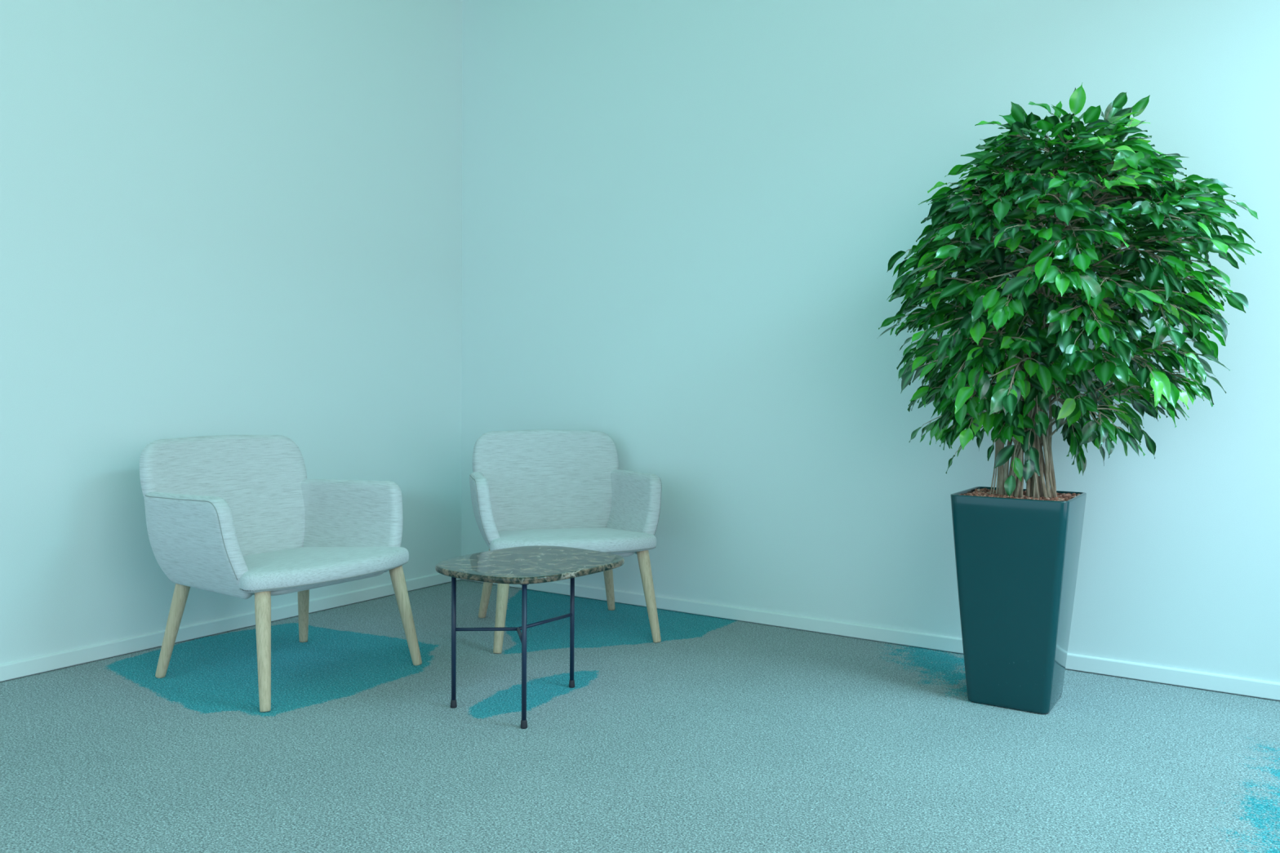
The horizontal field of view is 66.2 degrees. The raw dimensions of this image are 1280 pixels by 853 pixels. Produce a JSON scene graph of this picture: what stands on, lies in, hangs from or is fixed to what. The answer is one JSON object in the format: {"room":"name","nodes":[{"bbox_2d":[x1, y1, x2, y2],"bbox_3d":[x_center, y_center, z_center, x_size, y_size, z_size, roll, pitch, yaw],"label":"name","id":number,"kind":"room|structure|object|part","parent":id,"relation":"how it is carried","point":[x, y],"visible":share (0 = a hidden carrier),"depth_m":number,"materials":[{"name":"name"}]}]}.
{"room":"waiting area","nodes":[
{"label":"waiting area","id":0,"kind":"room"},
{"bbox_2d":[0,0,462,681],"bbox_3d":[-2.651,-0.642,2.689,0.150,3.260,6.350,2,2,33],"label":"wall","id":1,"kind":"structure","parent":0,"point":[218,217],"depth_m":3.95,"materials":[{"name":"white paint"}]},
{"bbox_2d":[0,573,461,681],"bbox_3d":[-2.635,0.859,2.632,0.012,0.056,6.200,2,2,33],"label":"baseboard","id":2,"kind":"structure","parent":1,"relation":"attached to","point":[30,666],"depth_m":3.92,"materials":[{"name":"white paint"}]},
{"bbox_2d":[0,579,1279,852],"bbox_3d":[-0.848,0.944,1.474,4.275,0.001,6.200,2,2,33],"label":"floor","id":3,"kind":"structure","parent":0,"point":[717,735],"depth_m":2.76,"materials":[{"name":"carpet"}]},
{"bbox_2d":[139,435,422,712],"bbox_3d":[-1.288,0.457,3.512,0.787,0.830,0.783,2,2,33],"label":"armchair","id":4,"kind":"object","parent":3,"relation":"on","point":[237,516],"visible":1,"depth_m":3.55,"materials":[{"name":"fabric"}]},
{"bbox_3d":[-1.621,0.692,3.412,0.128,0.361,0.049,0,2,-4],"label":"leg","id":5,"kind":"part","parent":4,"relation":"part of","materials":[{"name":"brown wood"}]},
{"bbox_3d":[-1.481,0.383,3.258,0.559,0.332,0.128,2,2,36],"label":"armrest","id":6,"kind":"part","parent":4,"relation":"part of","materials":[{"name":"fabric"}]},
{"bbox_3d":[-1.530,0.286,3.663,0.199,0.503,0.673,2,2,33],"label":"backrest","id":7,"kind":"part","parent":4,"relation":"part of","materials":[{"name":"fabric"}]},
{"bbox_3d":[-1.186,0.702,3.093,0.049,0.370,0.123,0,2,-25],"label":"leg","id":8,"kind":"part","parent":4,"relation":"part of","materials":[{"name":"brown wood"}]},
{"bbox_3d":[-1.325,0.679,3.862,0.049,0.361,0.128,0,2,-19],"label":"leg","id":9,"kind":"part","parent":4,"relation":"part of","materials":[{"name":"brown wood"}]},
{"bbox_3d":[-1.257,0.519,3.490,0.515,0.040,0.546,2,2,33],"label":"seat","id":10,"kind":"part","parent":4,"relation":"part of","materials":[{"name":"fabric"}]},
{"bbox_3d":[-1.210,0.493,3.459,0.587,0.107,0.680,2,2,33],"label":"seat","id":11,"kind":"part","parent":4,"relation":"part of","materials":[{"name":"fabric"}]},
{"bbox_3d":[-1.137,0.368,3.782,0.559,0.332,0.128,2,2,31],"label":"armrest","id":12,"kind":"part","parent":4,"relation":"part of","materials":[{"name":"fabric"}]},
{"bbox_3d":[-0.859,0.688,3.590,0.123,0.370,0.049,1,2,2],"label":"leg","id":13,"kind":"part","parent":4,"relation":"part of","materials":[{"name":"brown wood"}]},
{"bbox_2d":[435,545,624,728],"bbox_3d":[-0.356,0.662,3.197,0.499,0.455,0.590,2,2,33],"label":"side table","id":14,"kind":"object","parent":3,"relation":"on","point":[524,566],"visible":1,"depth_m":3.10,"materials":[{"name":"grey stone"}]},
{"bbox_3d":[-0.589,0.671,3.104,0.015,0.432,0.015,2,2,33],"label":"leg","id":15,"kind":"part","parent":14,"relation":"part of","materials":[{"name":"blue metal"}]},
{"bbox_3d":[-0.344,0.680,2.918,0.015,0.432,0.015,2,2,33],"label":"leg","id":16,"kind":"part","parent":14,"relation":"part of","materials":[{"name":"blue metal"}]},
{"bbox_3d":[-0.230,0.667,3.328,0.015,0.432,0.015,2,2,33],"label":"leg","id":17,"kind":"part","parent":14,"relation":"part of","materials":[{"name":"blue metal"}]},
{"bbox_2d":[469,429,662,653],"bbox_3d":[-0.342,0.442,4.185,0.783,0.830,0.787,0,2,-17],"label":"armchair","id":18,"kind":"object","parent":3,"relation":"on","point":[544,487],"visible":0.8,"depth_m":4.38,"materials":[{"name":"fabric"}]},
{"bbox_3d":[-0.646,0.361,4.115,0.128,0.332,0.559,0,2,-14],"label":"armrest","id":19,"kind":"part","parent":18,"relation":"part of","materials":[{"name":"fabric"}]},
{"bbox_3d":[-0.662,0.669,4.324,0.128,0.361,0.049,2,2,36],"label":"leg","id":20,"kind":"part","parent":18,"relation":"part of","materials":[{"name":"brown wood"}]},
{"bbox_3d":[-0.534,0.683,3.800,0.049,0.370,0.123,1,2,15],"label":"leg","id":21,"kind":"part","parent":18,"relation":"part of","materials":[{"name":"brown wood"}]},
{"bbox_3d":[-0.422,0.268,4.457,0.673,0.503,0.199,0,2,-17],"label":"backrest","id":22,"kind":"part","parent":18,"relation":"part of","materials":[{"name":"fabric"}]},
{"bbox_3d":[-0.312,0.478,4.096,0.680,0.107,0.587,0,2,-17],"label":"seat","id":23,"kind":"part","parent":18,"relation":"part of","materials":[{"name":"fabric"}]},
{"bbox_3d":[-0.147,0.668,4.479,0.049,0.361,0.128,1,2,20],"label":"leg","id":24,"kind":"part","parent":18,"relation":"part of","materials":[{"name":"brown wood"}]},
{"bbox_3d":[-0.329,0.504,4.150,0.546,0.040,0.515,0,2,-17],"label":"seat","id":25,"kind":"part","parent":18,"relation":"part of","materials":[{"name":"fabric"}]},
{"bbox_3d":[-0.046,0.359,4.297,0.128,0.332,0.559,0,2,-19],"label":"armrest","id":26,"kind":"part","parent":18,"relation":"part of","materials":[{"name":"fabric"}]},
{"bbox_3d":[0.036,0.682,3.973,0.123,0.370,0.049,2,3,42],"label":"leg","id":27,"kind":"part","parent":18,"relation":"part of","materials":[{"name":"brown wood"}]},
{"bbox_2d":[876,83,1262,714],"bbox_3d":[1.311,-0.077,3.113,1.120,1.966,1.003,2,2,33],"label":"fig tree","id":28,"kind":"object","parent":3,"relation":"on","point":[1017,548],"visible":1,"depth_m":3.00,"materials":[{"name":"green plant"}]},
{"bbox_3d":[1.243,0.561,3.234,0.360,0.681,0.360,2,2,33],"label":"planter","id":29,"kind":"part","parent":28,"relation":"part of","materials":[{"name":"teal plastic"}]},
{"bbox_2d":[461,0,1279,701],"bbox_3d":[0.966,-0.659,4.037,4.450,3.260,0.150,2,2,33],"label":"wall","id":30,"kind":"structure","parent":0,"point":[683,221],"depth_m":4.09,"materials":[{"name":"white paint"}]},
{"bbox_2d":[461,578,1279,700],"bbox_3d":[0.847,0.838,4.061,4.300,0.056,0.012,2,2,33],"label":"baseboard","id":31,"kind":"structure","parent":30,"relation":"attached to","point":[1184,677],"depth_m":3.93,"materials":[{"name":"white paint"}]}
]}

